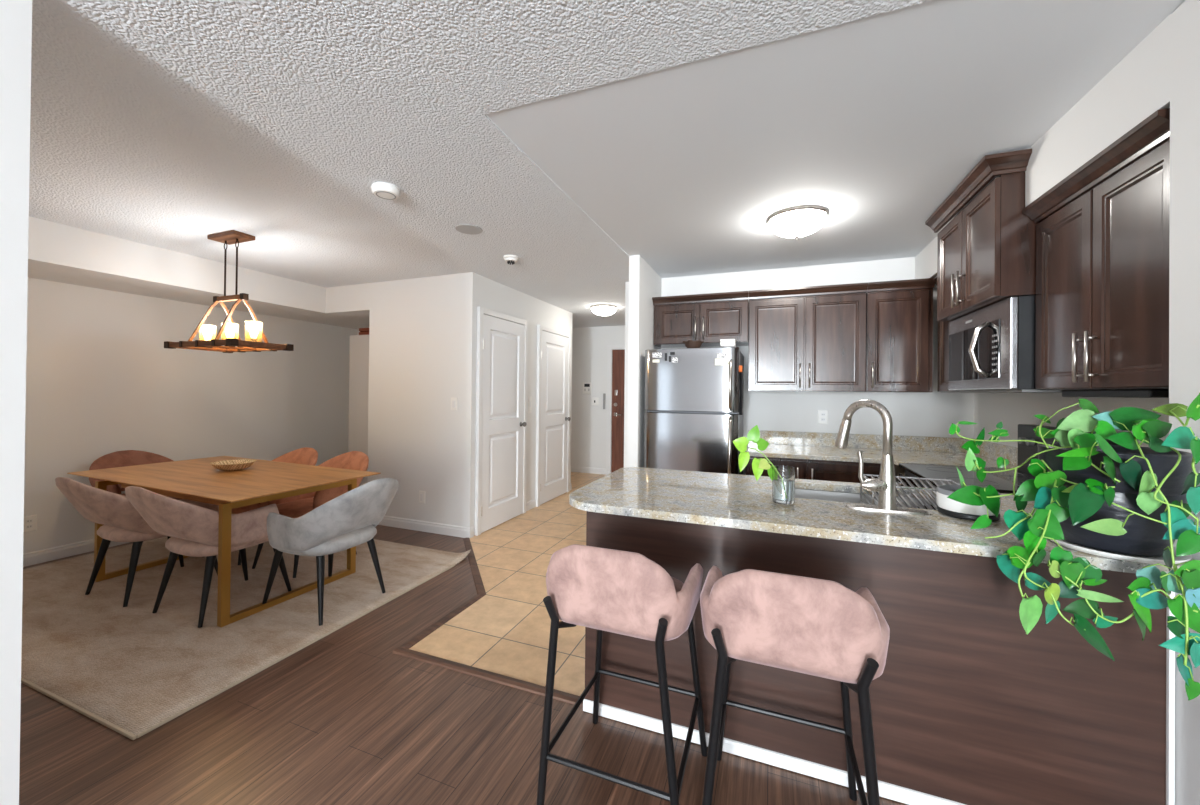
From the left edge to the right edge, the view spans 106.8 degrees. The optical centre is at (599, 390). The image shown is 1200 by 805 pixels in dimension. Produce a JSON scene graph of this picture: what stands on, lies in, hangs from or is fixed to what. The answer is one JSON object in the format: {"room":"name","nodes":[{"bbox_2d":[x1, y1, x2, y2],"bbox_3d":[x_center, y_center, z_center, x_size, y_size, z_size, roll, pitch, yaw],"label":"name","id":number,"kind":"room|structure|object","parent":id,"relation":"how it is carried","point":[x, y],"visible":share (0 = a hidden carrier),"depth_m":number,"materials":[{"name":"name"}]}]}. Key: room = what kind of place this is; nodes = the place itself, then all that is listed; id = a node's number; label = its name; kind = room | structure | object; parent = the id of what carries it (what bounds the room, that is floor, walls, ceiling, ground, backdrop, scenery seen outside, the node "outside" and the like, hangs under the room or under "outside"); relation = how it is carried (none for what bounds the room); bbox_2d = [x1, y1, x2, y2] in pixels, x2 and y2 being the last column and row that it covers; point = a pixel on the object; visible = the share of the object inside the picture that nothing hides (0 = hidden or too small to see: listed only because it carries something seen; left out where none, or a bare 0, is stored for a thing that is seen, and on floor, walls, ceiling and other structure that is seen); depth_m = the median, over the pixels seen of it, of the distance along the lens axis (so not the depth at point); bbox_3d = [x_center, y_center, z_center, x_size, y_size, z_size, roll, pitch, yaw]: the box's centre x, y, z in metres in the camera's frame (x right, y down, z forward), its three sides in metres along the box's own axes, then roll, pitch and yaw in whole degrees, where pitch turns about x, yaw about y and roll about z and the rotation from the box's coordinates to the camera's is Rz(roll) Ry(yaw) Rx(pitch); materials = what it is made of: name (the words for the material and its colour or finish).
{"room":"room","nodes":[
{"label":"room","id":0,"kind":"room"},
{"bbox_2d":[0,0,31,804],"bbox_3d":[-3.143,0.102,1.743,3.365,2.453,0.127,0,0,21],"label":"wall","id":1,"kind":"structure","parent":0,"point":[15,15],"depth_m":1.18,"materials":[{"name":"white paint"}]},
{"bbox_2d":[23,278,356,553],"bbox_3d":[-5.030,0.082,1.660,0.100,2.453,9.700,0,0,21],"label":"wall","id":2,"kind":"structure","parent":0,"point":[101,377],"depth_m":4.04,"materials":[{"name":"white paint"}]},
{"bbox_2d":[23,515,36,532],"bbox_3d":[-4.322,1.009,3.372,0.010,0.120,0.080,0,0,21],"label":"wall outlet","id":3,"kind":"object","parent":2,"relation":"attached to","point":[30,522],"visible":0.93,"depth_m":3.38,"materials":[{"name":"white plastic"}]},
{"bbox_2d":[23,539,129,566],"bbox_3d":[-4.000,1.283,4.210,0.014,0.098,3.880,0,0,21],"label":"baseboard","id":4,"kind":"structure","parent":2,"relation":"attached to","point":[49,554],"depth_m":3.52,"materials":[{"name":"white paint"}]},
{"bbox_2d":[28,216,369,328],"bbox_3d":[-3.335,-0.978,3.974,1.392,0.275,3.883,0,0,21],"label":"ceiling","id":5,"kind":"structure","parent":0,"point":[57,252],"depth_m":3.65,"materials":[{"name":"white paint"}]},
{"bbox_2d":[367,272,478,534],"bbox_3d":[-1.762,0.129,4.383,1.269,2.453,0.100,0,0,21],"label":"wall","id":6,"kind":"structure","parent":0,"point":[423,331],"depth_m":4.30,"materials":[{"name":"white paint"}]},
{"bbox_2d":[419,491,424,502],"bbox_3d":[-1.720,1.028,4.299,0.075,0.118,0.011,0,0,21],"label":"wall outlet","id":7,"kind":"object","parent":6,"relation":"attached to","point":[421,493],"visible":1,"depth_m":4.29,"materials":[{"name":"white plastic"}]},
{"bbox_2d":[378,516,473,537],"bbox_3d":[-1.781,1.306,4.338,1.283,0.098,0.052,0,0,21],"label":"baseboard","id":8,"kind":"structure","parent":6,"relation":"attached to","point":[411,524],"depth_m":4.26,"materials":[{"name":"white paint"}]},
{"bbox_2d":[451,398,457,409],"bbox_3d":[-1.370,0.126,4.173,0.075,0.118,0.011,0,0,21],"label":"light switch","id":9,"kind":"object","parent":6,"relation":"attached to","point":[454,401],"visible":1,"depth_m":4.17,"materials":[{"name":"white plastic"}]},
{"bbox_2d":[401,538,485,648],"bbox_3d":[-0.969,1.352,3.219,0.364,0.011,1.788,1,0,-7],"label":"trim","id":10,"kind":"structure","parent":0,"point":[480,589],"depth_m":2.86,"materials":[{"name":"brown wood"}]},
{"bbox_2d":[19,525,907,804],"bbox_3d":[-1.491,1.372,1.363,6.940,0.060,12.700,0,0,21],"label":"floor","id":11,"kind":"structure","parent":0,"point":[345,718],"depth_m":1.70,"materials":[{"name":"laminate"}]},
{"bbox_2d":[21,536,470,739],"bbox_3d":[-2.747,1.308,3.180,2.853,0.061,2.067,0,0,21],"label":"area rug","id":12,"kind":"object","parent":11,"relation":"on","point":[132,670],"visible":0.66,"depth_m":2.54,"materials":[{"name":"beige carpet"}]},
{"bbox_2d":[89,450,181,538],"bbox_3d":[-3.732,0.918,3.672,0.705,0.807,0.603,0,0,21],"label":"dining chair","id":13,"kind":"object","parent":12,"relation":"on","point":[124,458],"visible":0.14,"depth_m":3.73,"materials":[{"name":"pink fabric"}]},
{"bbox_2d":[55,477,217,606],"bbox_3d":[-3.052,0.921,2.953,0.603,0.807,0.705,0,0,21],"label":"dining chair","id":14,"kind":"object","parent":12,"relation":"on","point":[121,522],"visible":0.59,"depth_m":2.73,"materials":[{"name":"fabric"}]},
{"bbox_2d":[125,486,291,627],"bbox_3d":[-2.389,0.926,2.726,0.603,0.807,0.705,0,0,21],"label":"dining chair","id":15,"kind":"object","parent":12,"relation":"on","point":[192,527],"visible":0.83,"depth_m":2.54,"materials":[{"name":"fabric"}]},
{"bbox_2d":[67,456,380,626],"bbox_3d":[-2.679,0.958,3.193,1.930,0.738,0.950,0,0,23],"label":"dining table","id":16,"kind":"object","parent":12,"relation":"on","point":[198,480],"visible":0.84,"depth_m":2.95,"materials":[{"name":"brown wood"}]},
{"bbox_2d":[210,459,256,470],"bbox_3d":[-2.720,0.558,3.308,0.272,0.058,0.272,0,0,21],"label":"woven bowl","id":17,"kind":"object","parent":16,"relation":"on","point":[236,464],"visible":1,"depth_m":3.29,"materials":[{"name":"wicker"}]},
{"bbox_2d":[231,447,317,564],"bbox_3d":[-2.823,0.927,3.787,0.603,0.807,0.705,0,0,21],"label":"dining chair","id":18,"kind":"object","parent":12,"relation":"on","point":[306,455],"visible":0.13,"depth_m":4.03,"materials":[{"name":"fabric"}]},
{"bbox_2d":[252,451,368,577],"bbox_3d":[-2.254,0.932,3.568,0.603,0.807,0.705,0,0,21],"label":"dining chair","id":19,"kind":"object","parent":12,"relation":"on","point":[296,506],"visible":0.3,"depth_m":3.45,"materials":[{"name":"fabric"}]},
{"bbox_2d":[262,478,398,625],"bbox_3d":[-1.651,0.934,2.799,0.705,0.807,0.603,0,0,21],"label":"dining chair","id":20,"kind":"object","parent":12,"relation":"on","point":[350,519],"visible":0.99,"depth_m":2.59,"materials":[{"name":"grey fabric"}]},
{"bbox_2d":[348,335,368,485],"bbox_3d":[-2.473,0.361,5.309,0.655,1.985,0.650,0,0,21],"label":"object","id":21,"kind":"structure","parent":11,"relation":"on","point":[359,344],"depth_m":5.07,"materials":[{"name":"grey paint"}]},
{"bbox_2d":[359,328,368,334],"bbox_3d":[-2.546,-0.676,5.160,0.440,0.083,0.200,0,0,21],"label":"wooden crate","id":22,"kind":"object","parent":21,"relation":"on","point":[363,331],"visible":0.17,"depth_m":5.12,"materials":[{"name":"red wood"}]},
{"bbox_2d":[392,647,584,706],"bbox_3d":[-0.559,1.350,2.124,1.075,0.011,0.048,0,0,21],"label":"trim","id":23,"kind":"structure","parent":11,"relation":"on","point":[473,671],"depth_m":2.11,"materials":[{"name":"brown wood"}]},
{"bbox_2d":[536,544,706,804],"bbox_3d":[0.097,0.910,1.506,0.473,0.902,0.546,0,0,21],"label":"bar stool","id":24,"kind":"object","parent":11,"relation":"on","point":[626,593],"visible":1,"depth_m":1.29,"materials":[{"name":"pink fabric"}]},
{"bbox_2d":[700,566,889,804],"bbox_3d":[0.554,0.913,1.330,0.473,0.902,0.546,0,0,21],"label":"bar stool","id":25,"kind":"object","parent":11,"relation":"on","point":[822,628],"visible":1,"depth_m":1.11,"materials":[{"name":"pink fabric"}]},
{"bbox_2d":[583,488,1174,804],"bbox_3d":[0.905,0.923,1.916,1.795,0.884,0.753,0,0,21],"label":"base cabinet","id":26,"kind":"object","parent":11,"relation":"on","point":[969,707],"visible":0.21,"depth_m":1.45,"materials":[{"name":"brown wood"}]},
{"bbox_2d":[569,467,1194,573],"bbox_3d":[1.032,0.465,1.796,2.248,0.031,0.900,0,0,21],"label":"countertop","id":27,"kind":"structure","parent":26,"relation":"on","point":[738,501],"depth_m":1.63,"materials":[{"name":"beige stone"}]},
{"bbox_2d":[772,465,794,504],"bbox_3d":[0.734,0.377,1.782,0.086,0.140,0.086,0,0,21],"label":"water glass","id":28,"kind":"object","parent":27,"relation":"on","point":[783,477],"visible":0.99,"depth_m":1.75,"materials":[{"name":"clear glass"}]},
{"bbox_2d":[732,425,775,479],"bbox_3d":[0.647,0.283,1.816,0.206,0.284,0.047,1,0,9],"label":"plant cutting","id":29,"kind":"object","parent":28,"relation":"in","point":[758,465],"visible":0.91,"depth_m":1.82,"materials":[{"name":"green plant"}]},
{"bbox_2d":[795,488,936,509],"bbox_3d":[1.151,0.578,1.925,0.770,0.187,0.398,0,0,21],"label":"sink","id":30,"kind":"object","parent":27,"relation":"in","point":[799,493],"visible":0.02,"depth_m":2.12,"materials":[{"name":"silver metal"}]},
{"bbox_2d":[860,474,959,509],"bbox_3d":[1.309,0.527,1.860,0.348,0.288,0.271,0,0,21],"label":"dish rack","id":31,"kind":"object","parent":30,"relation":"in","point":[933,491],"visible":0.17,"depth_m":1.93,"materials":[{"name":"silver metal"}]},
{"bbox_2d":[835,399,931,514],"bbox_3d":[1.052,0.242,1.684,0.322,0.415,0.136,0,0,42],"label":"kitchen faucet","id":32,"kind":"object","parent":27,"relation":"on","point":[885,484],"visible":1,"depth_m":1.66,"materials":[{"name":"silver metal"}]},
{"bbox_2d":[936,485,1000,520],"bbox_3d":[1.331,0.405,1.612,0.180,0.093,0.180,0,0,21],"label":"bowl","id":33,"kind":"object","parent":27,"relation":"on","point":[946,506],"visible":0.51,"depth_m":1.57,"materials":[{"name":"white ceramic"}]},
{"bbox_2d":[1051,540,1192,564],"bbox_3d":[1.451,0.441,1.266,0.280,0.020,0.280,0,0,21],"label":"saucer","id":34,"kind":"object","parent":27,"relation":"on","point":[1148,560],"visible":0.37,"depth_m":1.18,"materials":[{"name":"white ceramic"}]},
{"bbox_2d":[947,393,1199,699],"bbox_3d":[1.323,0.351,1.242,0.517,0.693,0.471,0,0,21],"label":"pothos plant","id":35,"kind":"object","parent":34,"relation":"on","point":[1126,498],"visible":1,"depth_m":1.15,"materials":[{"name":"green plant"}]},
{"bbox_2d":[409,472,605,695],"bbox_3d":[0.219,1.374,4.579,5.750,0.004,5.101,0,0,21],"label":"floor tile","id":36,"kind":"structure","parent":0,"point":[506,632],"depth_m":2.71,"materials":[{"name":"beige tile"}]},
{"bbox_2d":[644,345,743,474],"bbox_3d":[0.798,0.513,3.722,0.723,1.704,0.810,0,0,21],"label":"refrigerator","id":37,"kind":"object","parent":36,"relation":"on","point":[693,419],"visible":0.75,"depth_m":3.40,"materials":[{"name":"grey metal"}]},
{"bbox_2d":[652,352,661,357],"bbox_3d":[0.449,-0.280,3.509,0.075,0.040,0.007,0,0,21],"label":"magnet","id":38,"kind":"object","parent":37,"relation":"attached to","point":[656,354],"visible":1,"depth_m":3.51},
{"bbox_2d":[672,357,677,362],"bbox_3d":[0.581,-0.237,3.453,0.045,0.040,0.007,0,0,21],"label":"magnet","id":39,"kind":"object","parent":37,"relation":"attached to","point":[674,359],"visible":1,"depth_m":3.45},
{"bbox_2d":[682,340,704,347],"bbox_3d":[0.742,-0.361,3.542,0.171,0.070,0.175,0,0,21],"label":"wicker basket","id":40,"kind":"object","parent":37,"relation":"on","point":[690,343],"visible":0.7,"depth_m":3.49,"materials":[{"name":"brown wicker"}]},
{"bbox_2d":[684,341,701,347],"bbox_3d":[0.741,-0.356,3.542,0.140,0.059,0.140,0,0,21],"label":"bowl","id":41,"kind":"object","parent":40,"relation":"on","point":[689,344],"depth_m":3.49,"materials":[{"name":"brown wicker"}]},
{"bbox_2d":[715,358,728,364],"bbox_3d":[0.906,-0.213,3.314,0.100,0.050,0.007,0,0,21],"label":"paper note","id":42,"kind":"object","parent":37,"relation":"attached to","point":[722,361],"visible":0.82,"depth_m":3.31,"materials":[{"name":"beige paper"}]},
{"bbox_2d":[717,353,726,357],"bbox_3d":[0.906,-0.262,3.315,0.070,0.035,0.007,0,0,21],"label":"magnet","id":43,"kind":"object","parent":37,"relation":"attached to","point":[719,355],"visible":1,"depth_m":3.31},
{"bbox_2d":[720,339,735,346],"bbox_3d":[0.994,-0.365,3.457,0.109,0.052,0.124,0,0,21],"label":"box","id":44,"kind":"object","parent":37,"relation":"on","point":[722,341],"visible":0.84,"depth_m":3.40,"materials":[{"name":"white cardboard"}]},
{"bbox_2d":[739,366,742,414],"bbox_3d":[1.091,-0.001,3.437,0.034,0.380,0.060,0,0,21],"label":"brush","id":45,"kind":"object","parent":37,"relation":"hanging from","point":[740,367],"visible":0.97,"depth_m":3.43,"materials":[{"name":"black plastic"}]},
{"bbox_2d":[745,456,880,482],"bbox_3d":[1.641,0.939,3.481,0.935,0.882,0.705,0,0,21],"label":"base cabinet","id":46,"kind":"object","parent":36,"relation":"on","point":[839,471],"visible":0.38,"depth_m":3.17,"materials":[{"name":"brown wood"}]},
{"bbox_2d":[745,443,1017,469],"bbox_3d":[1.942,0.482,3.309,1.633,0.031,0.778,0,0,21],"label":"countertop","id":47,"kind":"structure","parent":46,"relation":"on","point":[870,455],"depth_m":3.23,"materials":[{"name":"beige stone"}]},
{"bbox_2d":[896,424,1117,493],"bbox_3d":[2.060,0.786,2.379,0.736,1.186,0.760,0,0,21],"label":"range","id":48,"kind":"object","parent":36,"relation":"on","point":[1002,482],"visible":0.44,"depth_m":2.47,"materials":[{"name":"grey metal"}]},
{"bbox_2d":[899,463,1035,493],"bbox_3d":[2.049,0.472,2.386,0.595,0.020,0.760,0,0,21],"label":"cooktop","id":49,"kind":"object","parent":48,"relation":"in","point":[1002,482],"depth_m":2.41,"materials":[{"name":"black glass"}]},
{"bbox_2d":[479,275,572,501],"bbox_3d":[-0.819,0.142,5.209,0.100,2.453,2.118,0,0,21],"label":"wall","id":50,"kind":"structure","parent":0,"point":[495,296],"depth_m":5.13,"materials":[{"name":"white paint"}]},
{"bbox_2d":[475,307,527,535],"bbox_3d":[-0.961,0.289,4.565,0.094,2.143,0.887,0,0,21],"label":"door","id":51,"kind":"structure","parent":50,"relation":"in","point":[502,339],"depth_m":4.50,"materials":[{"name":"white paint"}]},
{"bbox_2d":[528,396,531,412],"bbox_3d":[-0.800,0.159,5.104,0.011,0.200,0.075,0,0,21],"label":"light switch","id":52,"kind":"object","parent":50,"relation":"attached to","point":[529,397],"visible":1,"depth_m":5.09,"materials":[{"name":"white plastic"}]},
{"bbox_2d":[526,499,535,510],"bbox_3d":[-0.800,1.320,5.125,0.014,0.098,0.300,0,0,21],"label":"baseboard","id":53,"kind":"structure","parent":50,"relation":"attached to","point":[531,504],"depth_m":5.13,"materials":[{"name":"white paint"}]},
{"bbox_2d":[535,325,570,506],"bbox_3d":[-0.550,0.298,5.636,0.094,2.143,0.882,0,0,21],"label":"door","id":54,"kind":"structure","parent":50,"relation":"in","point":[553,418],"depth_m":5.59,"materials":[{"name":"white paint"}]},
{"bbox_2d":[571,325,624,468],"bbox_3d":[-0.122,0.161,7.506,3.000,2.453,0.100,0,0,21],"label":"wall","id":55,"kind":"structure","parent":0,"point":[589,344],"depth_m":7.47,"materials":[{"name":"white paint"}]},
{"bbox_2d":[583,382,591,393],"bbox_3d":[-0.218,-0.042,7.486,0.160,0.200,0.010,0,0,21],"label":"intercom panel","id":56,"kind":"object","parent":55,"relation":"attached to","point":[587,386],"visible":1,"depth_m":7.48,"materials":[{"name":"white plastic"}]},
{"bbox_2d":[571,466,605,474],"bbox_3d":[-0.728,1.334,7.667,1.770,0.098,0.014,0,0,21],"label":"baseboard","id":57,"kind":"structure","parent":55,"relation":"attached to","point":[573,468],"depth_m":7.46,"materials":[{"name":"white paint"}]},
{"bbox_2d":[592,398,597,404],"bbox_3d":[-0.087,0.183,7.430,0.120,0.130,0.016,0,0,21],"label":"light switch","id":58,"kind":"object","parent":55,"relation":"attached to","point":[594,400],"visible":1,"depth_m":7.43,"materials":[{"name":"white plastic"}]},
{"bbox_2d":[603,393,605,408],"bbox_3d":[0.071,0.179,7.365,0.036,0.260,0.025,0,0,21],"label":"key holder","id":59,"kind":"object","parent":55,"relation":"attached to","point":[604,394],"visible":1,"depth_m":7.36,"materials":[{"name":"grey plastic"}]},
{"bbox_2d":[606,344,624,474],"bbox_3d":[0.585,0.321,7.146,1.020,2.136,0.064,0,0,21],"label":"door","id":60,"kind":"structure","parent":55,"relation":"in","point":[614,428],"depth_m":7.29,"materials":[{"name":"brown wood"}]},
{"bbox_2d":[29,0,1185,327],"bbox_3d":[-1.466,-1.160,1.376,6.940,0.100,12.700,0,0,21],"label":"ceiling","id":61,"kind":"structure","parent":0,"point":[171,125],"depth_m":1.83,"materials":[{"name":"white paint"}]},
{"bbox_2d":[164,230,293,352],"bbox_3d":[-2.651,-0.703,3.197,0.738,0.819,0.408,0,0,21],"label":"chandelier","id":62,"kind":"object","parent":61,"relation":"hanging from","point":[233,236],"visible":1,"depth_m":3.17,"materials":[{"name":"brown wood"}]},
{"bbox_2d":[371,182,399,199],"bbox_3d":[-1.164,-1.081,2.424,0.144,0.042,0.144,0,0,21],"label":"smoke detector","id":63,"kind":"object","parent":61,"relation":"attached to","point":[383,190],"visible":1,"depth_m":2.39,"materials":[{"name":"white plastic"}]},
{"bbox_2d":[455,224,482,233],"bbox_3d":[-0.889,-1.093,3.023,0.180,0.006,0.180,0,0,21],"label":"ceiling vent","id":64,"kind":"object","parent":61,"relation":"in","point":[463,228],"visible":1,"depth_m":3.02,"materials":[{"name":"grey"}]},
{"bbox_2d":[503,255,518,264],"bbox_3d":[-0.728,-1.064,3.641,0.124,0.055,0.124,0,0,21],"label":"smoke detector","id":65,"kind":"object","parent":61,"relation":"attached to","point":[510,259],"visible":1,"depth_m":3.61,"materials":[{"name":"white plastic"}]},
{"bbox_2d":[591,304,616,317],"bbox_3d":[0.050,-1.001,5.720,0.343,0.143,0.343,0,0,21],"label":"ceiling light","id":66,"kind":"object","parent":61,"relation":"attached to","point":[603,310],"visible":1,"depth_m":5.61,"materials":[{"name":"white glass"}]},
{"bbox_2d":[767,205,828,239],"bbox_3d":[1.227,-1.008,2.773,0.349,0.148,0.349,0,0,21],"label":"ceiling light","id":67,"kind":"object","parent":61,"relation":"attached to","point":[796,222],"visible":1,"depth_m":2.67,"materials":[{"name":"white glass"}]},
{"bbox_2d":[624,282,628,466],"bbox_3d":[0.856,0.161,5.628,0.280,2.453,2.706,0,0,21],"label":"wall","id":68,"kind":"structure","parent":0,"point":[626,283],"depth_m":4.41,"materials":[{"name":"white paint"}]},
{"bbox_2d":[627,255,661,467],"bbox_3d":[0.405,0.146,3.940,0.088,2.457,0.790,0,0,21],"label":"wall","id":69,"kind":"structure","parent":0,"point":[645,283],"depth_m":3.58,"materials":[{"name":"white paint"}]},
{"bbox_2d":[661,257,973,481],"bbox_3d":[1.783,0.159,3.867,2.538,2.457,0.100,0,0,21],"label":"wall","id":70,"kind":"structure","parent":0,"point":[929,414],"depth_m":3.74,"materials":[{"name":"white paint"}]},
{"bbox_2d":[652,291,748,347],"bbox_3d":[0.901,-0.612,3.961,0.807,0.413,0.364,0,0,21],"label":"upper cabinet","id":71,"kind":"object","parent":70,"relation":"attached to","point":[710,318],"visible":0.97,"depth_m":3.82,"materials":[{"name":"brown wood"}]},
{"bbox_2d":[748,283,867,391],"bbox_3d":[1.675,-0.402,3.662,0.852,0.820,0.364,0,0,21],"label":"upper cabinet","id":72,"kind":"object","parent":70,"relation":"attached to","point":[812,338],"visible":1,"depth_m":3.52,"materials":[{"name":"brown wood"}]},
{"bbox_2d":[818,410,827,423],"bbox_3d":[1.887,0.224,3.768,0.078,0.120,0.010,0,0,21],"label":"wall outlet","id":73,"kind":"object","parent":70,"relation":"attached to","point":[822,414],"visible":1,"depth_m":3.77,"materials":[{"name":"white plastic"}]},
{"bbox_2d":[748,430,1017,465],"bbox_3d":[1.950,0.410,3.329,1.633,0.112,0.779,0,0,21],"label":"backsplash","id":74,"kind":"structure","parent":70,"relation":"attached to","point":[987,449],"depth_m":3.56,"materials":[{"name":"beige stone"}]},
{"bbox_2d":[866,278,934,391],"bbox_3d":[2.272,-0.398,3.434,0.422,0.820,0.364,0,0,21],"label":"upper cabinet","id":75,"kind":"object","parent":70,"relation":"attached to","point":[899,313],"visible":0.97,"depth_m":3.31,"materials":[{"name":"brown wood"}]},
{"bbox_2d":[915,13,1171,286],"bbox_3d":[2.253,-0.947,2.344,0.385,0.252,2.425,0,0,21],"label":"wall","id":76,"kind":"structure","parent":0,"point":[1138,86],"depth_m":1.55,"materials":[{"name":"white paint"}]},
{"bbox_2d":[974,393,1168,447],"bbox_3d":[2.469,0.158,2.252,0.100,2.457,2.425,0,0,21],"label":"wall","id":77,"kind":"structure","parent":0,"point":[1011,409],"depth_m":2.68,"materials":[{"name":"white paint"}]},
{"bbox_2d":[933,276,958,391],"bbox_3d":[2.477,-0.398,2.918,0.366,0.820,0.525,0,0,21],"label":"upper cabinet","id":78,"kind":"object","parent":77,"relation":"attached to","point":[943,327],"visible":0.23,"depth_m":3.13,"materials":[{"name":"brown wood"}]},
{"bbox_2d":[925,149,1069,321],"bbox_3d":[2.147,-0.744,2.307,0.550,0.631,0.832,0,0,21],"label":"upper cabinet","id":79,"kind":"object","parent":77,"relation":"attached to","point":[986,255],"visible":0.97,"depth_m":2.15,"materials":[{"name":"brown wood"}]},
{"bbox_2d":[948,295,1062,392],"bbox_3d":[2.175,-0.207,2.326,0.503,0.435,0.762,0,0,21],"label":"microwave","id":80,"kind":"object","parent":79,"relation":"attached to","point":[992,347],"visible":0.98,"depth_m":2.16,"materials":[{"name":"silver metal"}]},
{"bbox_2d":[1022,108,1169,389],"bbox_3d":[1.952,-0.412,1.588,0.394,0.815,0.756,0,0,21],"label":"upper cabinet","id":81,"kind":"object","parent":77,"relation":"attached to","point":[1102,258],"visible":0.94,"depth_m":1.57,"materials":[{"name":"brown wood"}]},
{"bbox_2d":[1062,389,1168,397],"bbox_3d":[2.049,0.012,1.683,0.240,0.030,0.490,0,0,21],"label":"range hood","id":82,"kind":"object","parent":81,"relation":"attached to","point":[1121,393],"visible":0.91,"depth_m":1.62,"materials":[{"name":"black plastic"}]},
{"bbox_2d":[1169,0,1199,804],"bbox_3d":[0.624,0.119,-2.021,0.485,2.453,6.875,0,0,21],"label":"wall","id":83,"kind":"structure","parent":0,"point":[1184,236],"depth_m":1.23,"materials":[{"name":"white paint"}]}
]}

